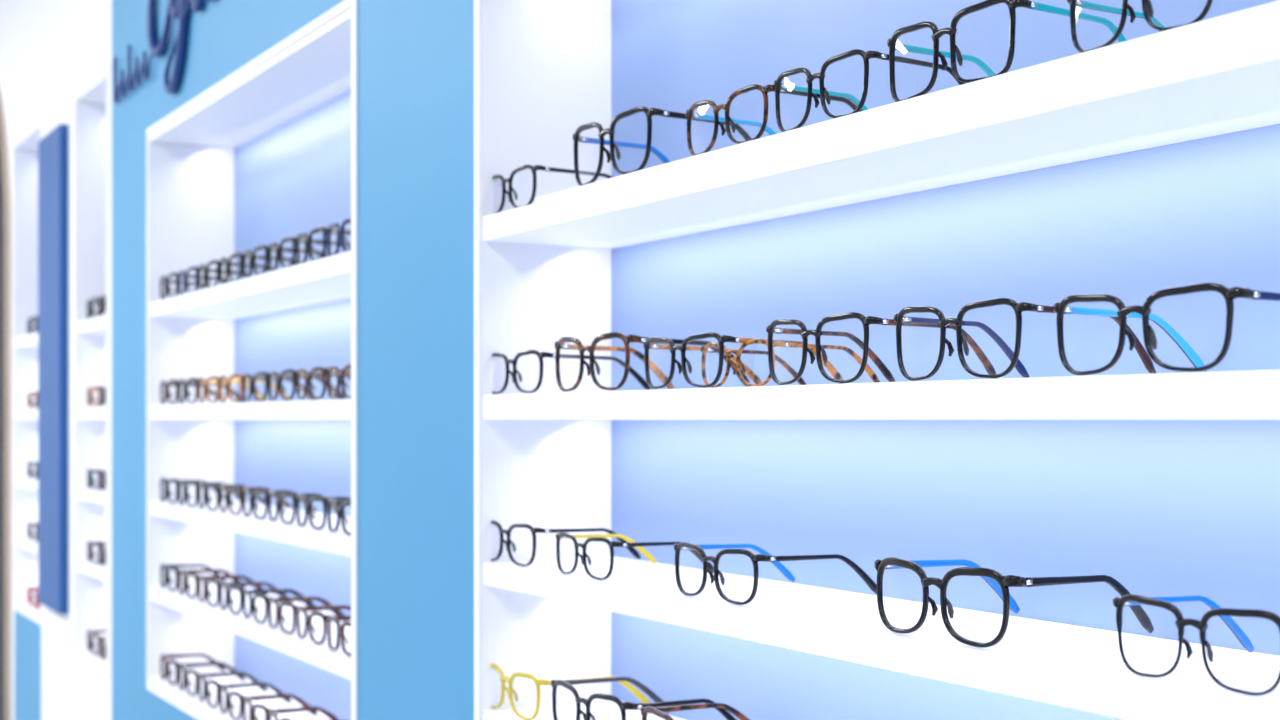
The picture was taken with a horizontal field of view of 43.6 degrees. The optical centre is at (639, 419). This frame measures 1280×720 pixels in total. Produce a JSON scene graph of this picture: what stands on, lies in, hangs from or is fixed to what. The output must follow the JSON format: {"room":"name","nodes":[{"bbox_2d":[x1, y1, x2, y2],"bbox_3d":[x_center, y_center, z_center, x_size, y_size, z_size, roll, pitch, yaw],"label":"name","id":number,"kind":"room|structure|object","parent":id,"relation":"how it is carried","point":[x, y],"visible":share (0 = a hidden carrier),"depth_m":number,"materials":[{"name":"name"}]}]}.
{"room":"shop","nodes":[
{"label":"shop","id":0,"kind":"room"},
{"bbox_2d":[12,0,13,719],"bbox_3d":[-1.544,0.050,4.346,0.300,2.900,0.043,0,0,-30],"label":"wall","id":1,"kind":"structure","parent":0,"point":[12,0],"depth_m":4.28,"materials":[{"name":"white paint"}]},
{"bbox_2d":[12,114,41,624],"bbox_3d":[-1.492,-0.122,4.126,0.173,1.247,0.412,0,0,-30],"label":"display cabinet","id":2,"kind":"object","parent":1,"relation":"on","point":[25,148],"visible":0.31,"depth_m":4.26,"materials":[{"name":"white laminate"}]},
{"bbox_2d":[15,536,37,554],"bbox_3d":[-1.498,0.322,4.128,0.157,0.025,0.374,0,0,-30],"label":"shelf","id":3,"kind":"object","parent":2,"relation":"attached to","point":[23,545],"depth_m":4.15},
{"bbox_2d":[15,477,37,490],"bbox_3d":[-1.498,0.164,4.128,0.157,0.024,0.374,0,0,-30],"label":"shelf","id":4,"kind":"object","parent":2,"relation":"attached to","point":[21,483],"depth_m":4.14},
{"bbox_2d":[15,409,37,419],"bbox_3d":[-1.498,-0.013,4.128,0.157,0.027,0.374,0,0,-30],"label":"shelf","id":5,"kind":"object","parent":2,"relation":"attached to","point":[20,414],"depth_m":4.10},
{"bbox_2d":[15,332,37,348],"bbox_3d":[-1.498,-0.204,4.128,0.157,0.027,0.374,0,0,-30],"label":"shelf","id":6,"kind":"object","parent":2,"relation":"attached to","point":[22,340],"depth_m":4.15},
{"bbox_2d":[27,391,35,408],"bbox_3d":[-1.511,-0.051,4.133,0.126,0.046,0.130,0,0,-30],"label":"eyeglasses","id":7,"kind":"object","parent":2,"relation":"on","point":[30,402],"visible":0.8,"depth_m":4.10,"materials":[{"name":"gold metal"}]},
{"bbox_2d":[27,316,35,334],"bbox_3d":[-1.511,-0.241,4.133,0.126,0.046,0.128,0,0,-30],"label":"eyeglasses","id":8,"kind":"object","parent":2,"relation":"on","point":[30,321],"visible":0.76,"depth_m":4.10,"materials":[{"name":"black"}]},
{"bbox_2d":[27,460,35,478],"bbox_3d":[-1.511,0.128,4.133,0.126,0.046,0.130,0,0,-30],"label":"eyeglasses","id":9,"kind":"object","parent":2,"relation":"on","point":[30,471],"visible":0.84,"depth_m":4.09,"materials":[{"name":"black"}]},
{"bbox_2d":[27,586,37,606],"bbox_3d":[-1.511,0.453,4.133,0.126,0.046,0.128,0,0,-30],"label":"eyeglasses","id":10,"kind":"object","parent":2,"relation":"in","point":[30,590],"visible":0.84,"depth_m":4.10,"materials":[{"name":"red"}]},
{"bbox_2d":[27,522,37,540],"bbox_3d":[-1.511,0.286,4.133,0.126,0.046,0.129,0,0,-30],"label":"eyeglasses","id":11,"kind":"object","parent":2,"relation":"on","point":[30,533],"visible":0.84,"depth_m":4.09,"materials":[{"name":"brown plastic"}]},
{"bbox_2d":[36,524,37,542],"bbox_3d":[-1.445,0.286,4.020,0.126,0.046,0.129,0,0,-30],"label":"eyeglasses","id":12,"kind":"object","parent":2,"relation":"on","point":[37,524],"visible":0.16,"depth_m":4.02,"materials":[{"name":"black"}]},
{"bbox_2d":[36,591,39,609],"bbox_3d":[-1.445,0.453,4.020,0.126,0.046,0.128,0,0,-30],"label":"eyeglasses","id":13,"kind":"object","parent":2,"relation":"in","point":[37,602],"visible":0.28,"depth_m":4.02,"materials":[{"name":"red"}]},
{"bbox_2d":[108,0,111,719],"bbox_3d":[-0.951,0.050,3.337,0.300,2.900,0.036,0,0,-30],"label":"wall","id":14,"kind":"structure","parent":0,"point":[109,1],"depth_m":3.25,"materials":[{"name":"white paint"}]},
{"bbox_2d":[74,62,108,679],"bbox_3d":[-1.098,-0.101,3.455,0.173,1.261,0.340,0,0,-30],"label":"display cabinet","id":15,"kind":"object","parent":14,"relation":"on","point":[91,104],"visible":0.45,"depth_m":3.56,"materials":[{"name":"white laminate"}]},
{"bbox_2d":[77,559,105,581],"bbox_3d":[-1.104,0.322,3.457,0.157,0.025,0.302,0,0,-30],"label":"shelf","id":16,"kind":"object","parent":15,"relation":"attached to","point":[86,569],"depth_m":3.45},
{"bbox_2d":[77,488,105,504],"bbox_3d":[-1.104,0.164,3.457,0.157,0.024,0.302,0,0,-30],"label":"shelf","id":17,"kind":"object","parent":15,"relation":"attached to","point":[85,496],"depth_m":3.45,"materials":[{"name":"white wood"}]},
{"bbox_2d":[77,407,105,419],"bbox_3d":[-1.104,-0.013,3.457,0.157,0.027,0.302,0,0,-30],"label":"shelf","id":18,"kind":"object","parent":15,"relation":"attached to","point":[83,413],"depth_m":3.42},
{"bbox_2d":[77,315,105,334],"bbox_3d":[-1.104,-0.204,3.457,0.157,0.027,0.302,0,0,-30],"label":"shelf","id":19,"kind":"object","parent":15,"relation":"attached to","point":[97,325],"depth_m":3.45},
{"bbox_2d":[87,386,99,406],"bbox_3d":[-1.135,-0.051,3.494,0.126,0.046,0.130,0,0,-30],"label":"eyeglasses","id":20,"kind":"object","parent":15,"relation":"on","point":[90,398],"visible":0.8,"depth_m":3.46,"materials":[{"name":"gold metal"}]},
{"bbox_2d":[87,297,99,318],"bbox_3d":[-1.135,-0.241,3.494,0.126,0.046,0.129,0,0,-30],"label":"eyeglasses","id":21,"kind":"object","parent":15,"relation":"on","point":[90,303],"visible":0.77,"depth_m":3.46,"materials":[{"name":"black plastic"}]},
{"bbox_2d":[87,630,105,655],"bbox_3d":[-1.135,0.482,3.494,0.126,0.046,0.129,0,0,-30],"label":"eyeglasses","id":22,"kind":"object","parent":15,"relation":"in","point":[90,644],"visible":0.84,"depth_m":3.47,"materials":[{"name":"brown plastic"}]},
{"bbox_2d":[87,540,105,563],"bbox_3d":[-1.135,0.285,3.494,0.126,0.046,0.128,0,0,-30],"label":"eyeglasses","id":23,"kind":"object","parent":15,"relation":"on","point":[90,554],"visible":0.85,"depth_m":3.47,"materials":[{"name":"brown"}]},
{"bbox_2d":[87,468,105,489],"bbox_3d":[-1.135,0.128,3.494,0.126,0.046,0.129,0,0,-30],"label":"eyeglasses","id":24,"kind":"object","parent":15,"relation":"on","point":[90,481],"visible":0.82,"depth_m":3.46,"materials":[{"name":"black plastic"}]},
{"bbox_2d":[99,637,105,660],"bbox_3d":[-1.069,0.482,3.381,0.126,0.046,0.129,0,0,-30],"label":"eyeglasses","id":25,"kind":"object","parent":15,"relation":"in","point":[102,646],"visible":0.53,"depth_m":3.37,"materials":[{"name":"brown"}]},
{"bbox_2d":[99,544,105,565],"bbox_3d":[-1.069,0.286,3.381,0.126,0.046,0.129,0,0,-30],"label":"eyeglasses","id":26,"kind":"object","parent":15,"relation":"on","point":[102,552],"visible":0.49,"depth_m":3.36,"materials":[{"name":"black"}]},
{"bbox_2d":[99,469,105,490],"bbox_3d":[-1.069,0.128,3.381,0.126,0.046,0.130,0,0,-30],"label":"eyeglasses","id":27,"kind":"object","parent":15,"relation":"on","point":[102,474],"visible":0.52,"depth_m":3.36,"materials":[{"name":"black plastic"}]},
{"bbox_2d":[99,385,105,406],"bbox_3d":[-1.069,-0.051,3.381,0.126,0.046,0.129,0,0,-30],"label":"eyeglasses","id":28,"kind":"object","parent":15,"relation":"on","point":[102,390],"visible":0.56,"depth_m":3.36,"materials":[{"name":"black"}]},
{"bbox_2d":[99,295,105,315],"bbox_3d":[-1.069,-0.241,3.381,0.126,0.046,0.129,0,0,-30],"label":"eyeglasses","id":29,"kind":"object","parent":15,"relation":"on","point":[102,300],"visible":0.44,"depth_m":3.36,"materials":[{"name":"black plastic"}]},
{"bbox_2d":[0,0,473,719],"bbox_3d":[-1.086,0.050,3.566,0.300,2.900,4.127,0,0,-30],"label":"wall","id":30,"kind":"structure","parent":0,"point":[416,57],"depth_m":1.98,"materials":[{"name":"blue paint"}]},
{"bbox_2d":[0,136,4,719],"bbox_3d":[-1.908,0.125,4.816,0.030,2.750,1.138,0,0,-30],"label":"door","id":31,"kind":"structure","parent":30,"relation":"in","point":[2,207],"depth_m":4.79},
{"bbox_2d":[0,94,10,719],"bbox_3d":[-1.976,0.219,4.777,0.020,2.563,1.118,0,0,-30],"label":"trim","id":32,"kind":"structure","parent":30,"relation":"attached to","point":[7,204],"depth_m":4.29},
{"bbox_2d":[38,124,67,613],"bbox_3d":[-1.370,-0.115,3.733,0.020,1.109,0.266,0,0,-30],"label":"display panel","id":33,"kind":"object","parent":30,"relation":"attached to","point":[52,148],"visible":1,"depth_m":3.69,"materials":[{"name":"paint"}]},
{"bbox_2d":[113,0,213,103],"bbox_3d":[-0.813,-0.720,2.788,0.019,0.298,0.920,0,0,-30],"label":"shop sign lettering","id":34,"kind":"object","parent":30,"relation":"attached to","point":[177,9],"visible":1,"depth_m":2.82},
{"bbox_2d":[146,0,357,719],"bbox_3d":[-0.565,-0.020,2.549,0.173,1.042,1.103,0,0,-30],"label":"display cabinet","id":35,"kind":"object","parent":30,"relation":"attached to","point":[271,155],"visible":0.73,"depth_m":2.76,"materials":[{"name":"white laminate"}]},
{"bbox_2d":[160,272,223,299],"bbox_3d":[-0.806,-0.242,2.933,0.126,0.046,0.130,0,0,-30],"label":"eyeglasses","id":36,"kind":"object","parent":35,"relation":"on","point":[163,279],"visible":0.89,"depth_m":2.91,"materials":[{"name":"black"}]},
{"bbox_2d":[160,563,234,591],"bbox_3d":[-0.806,0.286,2.933,0.126,0.046,0.129,0,0,-30],"label":"eyeglasses","id":37,"kind":"object","parent":35,"relation":"on","point":[167,567],"visible":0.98,"depth_m":2.92,"materials":[{"name":"black plastic"}]},
{"bbox_2d":[160,653,238,684],"bbox_3d":[-0.806,0.453,2.933,0.126,0.046,0.129,0,0,-30],"label":"eyeglasses","id":38,"kind":"object","parent":35,"relation":"in","point":[167,672],"visible":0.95,"depth_m":2.94,"materials":[{"name":"brown plastic"}]},
{"bbox_2d":[160,477,239,503],"bbox_3d":[-0.806,0.128,2.933,0.126,0.046,0.130,0,0,-30],"label":"eyeglasses","id":39,"kind":"object","parent":35,"relation":"on","point":[167,492],"visible":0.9,"depth_m":2.91,"materials":[{"name":"black plastic"}]},
{"bbox_2d":[160,379,241,404],"bbox_3d":[-0.806,-0.051,2.933,0.126,0.046,0.129,0,0,-30],"label":"eyeglasses","id":40,"kind":"object","parent":35,"relation":"on","point":[172,382],"visible":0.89,"depth_m":2.91,"materials":[{"name":"brown plastic"}]},
{"bbox_2d":[178,266,242,295],"bbox_3d":[-0.740,-0.241,2.821,0.126,0.046,0.128,0,0,-30],"label":"eyeglasses","id":41,"kind":"object","parent":35,"relation":"on","point":[181,274],"visible":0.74,"depth_m":2.79,"materials":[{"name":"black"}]},
{"bbox_2d":[178,569,256,598],"bbox_3d":[-0.740,0.286,2.821,0.126,0.046,0.129,0,0,-30],"label":"eyeglasses","id":42,"kind":"object","parent":35,"relation":"on","point":[188,573],"visible":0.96,"depth_m":2.80,"materials":[{"name":"brown plastic"}]},
{"bbox_2d":[178,377,259,403],"bbox_3d":[-0.740,-0.051,2.821,0.126,0.046,0.130,0,0,-30],"label":"eyeglasses","id":43,"kind":"object","parent":35,"relation":"on","point":[189,381],"visible":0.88,"depth_m":2.79,"materials":[{"name":"black plastic"}]},
{"bbox_2d":[178,662,261,695],"bbox_3d":[-0.740,0.453,2.821,0.126,0.046,0.130,0,0,-30],"label":"eyeglasses","id":44,"kind":"object","parent":35,"relation":"in","point":[186,681],"visible":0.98,"depth_m":2.82,"materials":[{"name":"black plastic"}]},
{"bbox_2d":[178,479,263,507],"bbox_3d":[-0.740,0.128,2.821,0.126,0.046,0.130,0,0,-30],"label":"eyeglasses","id":45,"kind":"object","parent":35,"relation":"on","point":[186,495],"visible":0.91,"depth_m":2.79,"materials":[{"name":"black plastic"}]},
{"bbox_2d":[198,260,269,289],"bbox_3d":[-0.674,-0.242,2.708,0.126,0.046,0.130,0,0,-30],"label":"eyeglasses","id":46,"kind":"object","parent":35,"relation":"on","point":[206,270],"visible":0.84,"depth_m":2.68,"materials":[{"name":"black plastic"}]},
{"bbox_2d":[198,574,280,606],"bbox_3d":[-0.674,0.285,2.708,0.126,0.046,0.128,0,0,-30],"label":"eyeglasses","id":47,"kind":"object","parent":35,"relation":"on","point":[210,579],"visible":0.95,"depth_m":2.69,"materials":[{"name":"brown plastic"}]},
{"bbox_2d":[198,672,284,707],"bbox_3d":[-0.674,0.453,2.708,0.126,0.046,0.130,0,0,-30],"label":"eyeglasses","id":48,"kind":"object","parent":35,"relation":"in","point":[206,692],"visible":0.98,"depth_m":2.70,"materials":[{"name":"black plastic"}]},
{"bbox_2d":[198,375,284,403],"bbox_3d":[-0.674,-0.051,2.708,0.126,0.046,0.130,0,0,-30],"label":"eyeglasses","id":49,"kind":"object","parent":35,"relation":"on","point":[214,379],"visible":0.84,"depth_m":2.68,"materials":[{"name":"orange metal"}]},
{"bbox_2d":[198,482,286,510],"bbox_3d":[-0.674,0.128,2.708,0.126,0.046,0.130,0,0,-30],"label":"eyeglasses","id":50,"kind":"object","parent":35,"relation":"on","point":[206,498],"visible":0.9,"depth_m":2.68,"materials":[{"name":"black plastic"}]},
{"bbox_2d":[151,584,350,679],"bbox_3d":[-0.571,0.322,2.551,0.157,0.025,1.065,0,0,-30],"label":"shelf","id":51,"kind":"object","parent":35,"relation":"attached to","point":[336,662],"depth_m":2.48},
{"bbox_2d":[151,500,350,556],"bbox_3d":[-0.571,0.164,2.551,0.157,0.024,1.065,0,0,-30],"label":"shelf","id":52,"kind":"object","parent":35,"relation":"attached to","point":[338,542],"depth_m":2.48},
{"bbox_2d":[151,399,350,419],"bbox_3d":[-0.571,-0.013,2.551,0.157,0.027,1.065,0,0,-30],"label":"shelf","id":53,"kind":"object","parent":35,"relation":"attached to","point":[279,409],"depth_m":2.43,"materials":[{"name":"white wood"}]},
{"bbox_2d":[151,251,350,319],"bbox_3d":[-0.571,-0.204,2.551,0.157,0.027,1.065,0,0,-30],"label":"shelf","id":54,"kind":"object","parent":35,"relation":"attached to","point":[320,286],"depth_m":2.54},
{"bbox_2d":[219,252,294,284],"bbox_3d":[-0.608,-0.242,2.596,0.126,0.046,0.130,0,0,-30],"label":"eyeglasses","id":55,"kind":"object","parent":35,"relation":"on","point":[224,261],"visible":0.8,"depth_m":2.57,"materials":[{"name":"black plastic"}]},
{"bbox_2d":[219,581,307,614],"bbox_3d":[-0.608,0.285,2.596,0.126,0.046,0.130,0,0,-30],"label":"eyeglasses","id":56,"kind":"object","parent":35,"relation":"on","point":[232,585],"visible":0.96,"depth_m":2.58,"materials":[{"name":"black plastic"}]},
{"bbox_2d":[219,683,312,719],"bbox_3d":[-0.608,0.453,2.596,0.126,0.046,0.130,0,0,-30],"label":"eyeglasses","id":57,"kind":"object","parent":35,"relation":"in","point":[228,705],"visible":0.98,"depth_m":2.58,"materials":[{"name":"black plastic"}]},
{"bbox_2d":[219,485,312,514],"bbox_3d":[-0.608,0.128,2.596,0.126,0.046,0.129,0,0,-30],"label":"eyeglasses","id":58,"kind":"object","parent":35,"relation":"on","point":[229,502],"visible":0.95,"depth_m":2.57,"materials":[{"name":"brown"}]},
{"bbox_2d":[219,373,312,402],"bbox_3d":[-0.608,-0.051,2.596,0.126,0.046,0.130,0,0,-30],"label":"eyeglasses","id":59,"kind":"object","parent":35,"relation":"on","point":[237,377],"visible":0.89,"depth_m":2.57,"materials":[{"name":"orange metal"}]},
{"bbox_2d":[243,245,320,278],"bbox_3d":[-0.542,-0.242,2.483,0.126,0.046,0.130,0,0,-30],"label":"eyeglasses","id":60,"kind":"object","parent":35,"relation":"on","point":[247,254],"visible":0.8,"depth_m":2.45,"materials":[{"name":"black plastic"}]},
{"bbox_2d":[243,694,330,719],"bbox_3d":[-0.542,0.453,2.483,0.126,0.046,0.128,0,0,-30],"label":"eyeglasses","id":61,"kind":"object","parent":35,"relation":"in","point":[252,709],"visible":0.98,"depth_m":2.50,"materials":[{"name":"brown"}]},
{"bbox_2d":[243,589,337,623],"bbox_3d":[-0.542,0.286,2.483,0.126,0.046,0.129,0,0,-30],"label":"eyeglasses","id":62,"kind":"object","parent":35,"relation":"on","point":[258,593],"visible":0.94,"depth_m":2.46,"materials":[{"name":"black"}]},
{"bbox_2d":[243,487,340,519],"bbox_3d":[-0.542,0.128,2.483,0.126,0.046,0.130,0,0,-30],"label":"eyeglasses","id":63,"kind":"object","parent":35,"relation":"on","point":[252,493],"visible":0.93,"depth_m":2.46,"materials":[{"name":"black plastic"}]},
{"bbox_2d":[243,371,341,401],"bbox_3d":[-0.542,-0.051,2.483,0.126,0.046,0.130,0,0,-30],"label":"eyeglasses","id":64,"kind":"object","parent":35,"relation":"on","point":[257,376],"visible":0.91,"depth_m":2.46,"materials":[{"name":"black plastic"}]},
{"bbox_2d":[268,707,339,719],"bbox_3d":[-0.476,0.453,2.371,0.126,0.046,0.129,0,0,-30],"label":"eyeglasses","id":65,"kind":"object","parent":35,"relation":"in","point":[271,712],"visible":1,"depth_m":2.41,"materials":[{"name":"brown plastic"}]},
{"bbox_2d":[268,490,345,524],"bbox_3d":[-0.476,0.128,2.371,0.126,0.046,0.130,0,0,-30],"label":"eyeglasses","id":66,"kind":"object","parent":35,"relation":"on","point":[278,497],"visible":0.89,"depth_m":2.34,"materials":[{"name":"black plastic"}]},
{"bbox_2d":[268,596,350,634],"bbox_3d":[-0.476,0.285,2.371,0.126,0.046,0.128,0,0,-30],"label":"eyeglasses","id":67,"kind":"object","parent":35,"relation":"on","point":[287,602],"visible":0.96,"depth_m":2.35,"materials":[{"name":"brown plastic"}]},
{"bbox_2d":[268,369,350,400],"bbox_3d":[-0.476,-0.051,2.371,0.126,0.046,0.130,0,0,-30],"label":"eyeglasses","id":68,"kind":"object","parent":35,"relation":"on","point":[284,374],"visible":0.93,"depth_m":2.35,"materials":[{"name":"black plastic"}]},
{"bbox_2d":[268,236,350,271],"bbox_3d":[-0.476,-0.241,2.371,0.126,0.046,0.129,0,0,-30],"label":"eyeglasses","id":69,"kind":"object","parent":35,"relation":"on","point":[273,246],"visible":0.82,"depth_m":2.34,"materials":[{"name":"black plastic"}]},
{"bbox_2d":[296,605,350,644],"bbox_3d":[-0.410,0.286,2.258,0.126,0.046,0.129,0,0,-30],"label":"eyeglasses","id":70,"kind":"object","parent":35,"relation":"on","point":[315,610],"visible":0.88,"depth_m":2.23,"materials":[{"name":"brown"}]},
{"bbox_2d":[296,226,350,264],"bbox_3d":[-0.410,-0.241,2.258,0.126,0.046,0.128,0,0,-30],"label":"eyeglasses","id":71,"kind":"object","parent":35,"relation":"on","point":[308,241],"visible":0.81,"depth_m":2.23,"materials":[{"name":"black plastic"}]},
{"bbox_2d":[296,366,350,399],"bbox_3d":[-0.410,-0.051,2.258,0.126,0.046,0.129,0,0,-30],"label":"eyeglasses","id":72,"kind":"object","parent":35,"relation":"on","point":[314,372],"visible":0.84,"depth_m":2.23,"materials":[{"name":"brown"}]},
{"bbox_2d":[296,494,350,529],"bbox_3d":[-0.410,0.128,2.258,0.126,0.046,0.130,0,0,-30],"label":"eyeglasses","id":73,"kind":"object","parent":35,"relation":"on","point":[308,505],"visible":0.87,"depth_m":2.23,"materials":[{"name":"black plastic"}]},
{"bbox_2d":[327,615,350,656],"bbox_3d":[-0.344,0.285,2.146,0.126,0.046,0.128,0,0,-30],"label":"eyeglasses","id":74,"kind":"object","parent":35,"relation":"on","point":[330,618],"visible":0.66,"depth_m":2.12,"materials":[{"name":"brown plastic"}]},
{"bbox_2d":[327,217,350,256],"bbox_3d":[-0.344,-0.241,2.146,0.126,0.046,0.128,0,0,-30],"label":"eyeglasses","id":75,"kind":"object","parent":35,"relation":"on","point":[339,229],"visible":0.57,"depth_m":2.12,"materials":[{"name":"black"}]},
{"bbox_2d":[327,364,350,398],"bbox_3d":[-0.344,-0.051,2.146,0.126,0.046,0.129,0,0,-30],"label":"eyeglasses","id":76,"kind":"object","parent":35,"relation":"on","point":[332,369],"visible":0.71,"depth_m":2.12,"materials":[{"name":"brown plastic"}]},
{"bbox_2d":[327,498,350,535],"bbox_3d":[-0.344,0.128,2.146,0.126,0.046,0.130,0,0,-30],"label":"eyeglasses","id":77,"kind":"object","parent":35,"relation":"on","point":[331,501],"visible":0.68,"depth_m":2.12,"materials":[{"name":"black plastic"}]},
{"bbox_3d":[0.236,0.995,1.315,0.300,1.010,1.093,0,0,-30],"label":"wall","id":78,"kind":"structure","parent":0,"visible":0},
{"bbox_2d":[474,0,1279,719],"bbox_3d":[0.179,-0.020,1.282,0.173,1.042,1.116,0,0,-30],"label":"display cabinet","id":79,"kind":"object","parent":78,"relation":"attached to","point":[1142,165],"visible":0.94,"depth_m":1.34,"materials":[{"name":"white laminate"}]},
{"bbox_2d":[493,164,612,212],"bbox_3d":[-0.084,-0.240,1.711,0.132,0.044,0.136,0,0,-28],"label":"eyeglasses","id":80,"kind":"object","parent":79,"relation":"on","point":[535,168],"visible":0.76,"depth_m":1.66,"materials":[{"name":"black plastic"}]},
{"bbox_2d":[491,520,640,566],"bbox_3d":[-0.087,0.129,1.718,0.133,0.044,0.136,0,0,-30],"label":"eyeglasses","id":81,"kind":"object","parent":79,"relation":"on","point":[632,550],"visible":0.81,"depth_m":1.67,"materials":[{"name":"black plastic"}]},
{"bbox_2d":[491,663,649,719],"bbox_3d":[-0.081,0.284,1.716,0.142,0.049,0.145,0,0,-30],"label":"eyeglasses","id":82,"kind":"object","parent":79,"relation":"on","point":[538,682],"visible":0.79,"depth_m":1.67,"materials":[{"name":"yellow plastic"}]},
{"bbox_2d":[492,350,650,393],"bbox_3d":[-0.079,-0.050,1.706,0.136,0.044,0.139,0,0,-30],"label":"eyeglasses","id":83,"kind":"object","parent":79,"relation":"on","point":[541,355],"visible":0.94,"depth_m":1.66,"materials":[{"name":"black plastic"}]},
{"bbox_2d":[483,699,683,719],"bbox_3d":[0.173,0.322,1.284,0.157,0.025,1.078,0,0,-30],"label":"shelf","id":84,"kind":"object","parent":79,"relation":"attached to","point":[601,709],"depth_m":1.71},
{"bbox_2d":[555,532,713,579],"bbox_3d":[-0.007,0.131,1.570,0.121,0.040,0.124,0,0,-30],"label":"eyeglasses","id":85,"kind":"object","parent":79,"relation":"on","point":[562,535],"visible":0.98,"depth_m":1.54,"materials":[{"name":"black plastic"}]},
{"bbox_2d":[551,677,736,719],"bbox_3d":[0.005,0.283,1.571,0.143,0.052,0.158,0,0,-30],"label":"eyeglasses","id":86,"kind":"object","parent":79,"relation":"on","point":[658,702],"visible":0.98,"depth_m":1.54,"materials":[{"name":"black plastic"}]},
{"bbox_2d":[554,332,749,391],"bbox_3d":[0.009,-0.055,1.565,0.144,0.054,0.158,0,0,-30],"label":"eyeglasses","id":87,"kind":"object","parent":79,"relation":"on","point":[627,339],"visible":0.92,"depth_m":1.53,"materials":[{"name":"black plastic"}]},
{"bbox_2d":[572,106,751,185],"bbox_3d":[0.029,-0.254,1.531,0.144,0.060,0.159,0,0,-30],"label":"eyeglasses","id":88,"kind":"object","parent":79,"relation":"on","point":[651,112],"visible":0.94,"depth_m":1.49,"materials":[{"name":"black plastic"}]},
{"bbox_2d":[640,703,749,719],"bbox_3d":[0.095,0.283,1.418,0.143,0.052,0.159,0,0,-30],"label":"eyeglasses","id":89,"kind":"object","parent":79,"relation":"on","point":[658,711],"visible":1,"depth_m":1.47,"materials":[{"name":"brown plastic"}]},
{"bbox_2d":[643,332,843,388],"bbox_3d":[0.089,-0.051,1.420,0.135,0.046,0.139,0,0,-30],"label":"eyeglasses","id":90,"kind":"object","parent":79,"relation":"on","point":[647,345],"visible":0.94,"depth_m":1.39,"materials":[{"name":"black plastic"}]},
{"bbox_2d":[685,84,860,155],"bbox_3d":[0.121,-0.248,1.359,0.128,0.047,0.131,0,0,-30],"label":"eyeglasses","id":91,"kind":"object","parent":79,"relation":"on","point":[765,90],"visible":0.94,"depth_m":1.32,"materials":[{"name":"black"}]},
{"bbox_2d":[674,542,876,604],"bbox_3d":[0.115,0.128,1.375,0.134,0.046,0.137,0,0,-30],"label":"eyeglasses","id":92,"kind":"object","parent":79,"relation":"on","point":[764,556],"visible":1,"depth_m":1.34,"materials":[{"name":"black plastic"}]},
{"bbox_2d":[700,339,879,387],"bbox_3d":[0.128,-0.047,1.383,0.117,0.040,0.119,0,0,-30],"label":"eyeglasses","id":93,"kind":"object","parent":79,"relation":"on","point":[704,349],"visible":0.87,"depth_m":1.36,"materials":[{"name":"brown plastic"}]},
{"bbox_2d":[773,49,965,131],"bbox_3d":[0.185,-0.249,1.246,0.123,0.049,0.127,0,0,-30],"label":"eyeglasses","id":94,"kind":"object","parent":79,"relation":"on","point":[866,56],"visible":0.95,"depth_m":1.21,"materials":[{"name":"black plastic"}]},
{"bbox_2d":[483,556,1279,719],"bbox_3d":[0.173,0.164,1.284,0.157,0.024,1.078,0,0,-30],"label":"shelf","id":95,"kind":"object","parent":79,"relation":"attached to","point":[1058,655],"depth_m":1.16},
{"bbox_2d":[483,370,1279,419],"bbox_3d":[0.173,-0.013,1.284,0.157,0.027,1.078,0,0,-30],"label":"shelf","id":96,"kind":"object","parent":79,"relation":"attached to","point":[1046,394],"depth_m":1.11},
{"bbox_2d":[483,10,1279,248],"bbox_3d":[0.173,-0.204,1.284,0.157,0.027,1.078,0,0,-30],"label":"shelf","id":97,"kind":"object","parent":79,"relation":"attached to","point":[1209,87],"depth_m":1.15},
{"bbox_2d":[766,312,997,384],"bbox_3d":[0.187,-0.053,1.253,0.134,0.052,0.138,0,0,-30],"label":"eyeglasses","id":98,"kind":"object","parent":79,"relation":"on","point":[866,321],"visible":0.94,"depth_m":1.22,"materials":[{"name":"black plastic"}]},
{"bbox_2d":[887,0,1126,101],"bbox_3d":[0.264,-0.251,1.123,0.135,0.054,0.138,0,0,-30],"label":"eyeglasses","id":99,"kind":"object","parent":79,"relation":"on","point":[954,53],"visible":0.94,"depth_m":1.08,"materials":[{"name":"black plastic"}]},
{"bbox_2d":[874,557,1153,647],"bbox_3d":[0.262,0.124,1.134,0.144,0.053,0.148,0,0,-30],"label":"eyeglasses","id":100,"kind":"object","parent":79,"relation":"on","point":[1001,584],"visible":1,"depth_m":1.09,"materials":[{"name":"black plastic"}]},
{"bbox_2d":[894,298,1155,380],"bbox_3d":[0.266,-0.054,1.117,0.132,0.052,0.137,0,0,-30],"label":"eyeglasses","id":101,"kind":"object","parent":79,"relation":"on","point":[900,318],"visible":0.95,"depth_m":1.09,"materials":[{"name":"black plastic"}]},
{"bbox_2d":[1067,0,1212,52],"bbox_3d":[0.341,-0.246,0.974,0.117,0.044,0.121,0,0,-30],"label":"eyeglasses","id":102,"kind":"object","parent":79,"relation":"on","point":[1147,8],"visible":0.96,"depth_m":0.96,"materials":[{"name":"black plastic"}]},
{"bbox_2d":[1053,283,1279,374],"bbox_3d":[0.351,-0.052,0.981,0.142,0.050,0.147,0,0,-30],"label":"eyeglasses","id":103,"kind":"object","parent":79,"relation":"on","point":[1061,308],"visible":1,"depth_m":0.95,"materials":[{"name":"black plastic"}]},
{"bbox_2d":[1113,594,1279,695],"bbox_3d":[0.367,0.127,0.941,0.128,0.047,0.132,0,0,-30],"label":"eyeglasses","id":104,"kind":"object","parent":79,"relation":"on","point":[1224,614],"visible":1,"depth_m":0.92,"materials":[{"name":"black plastic"}]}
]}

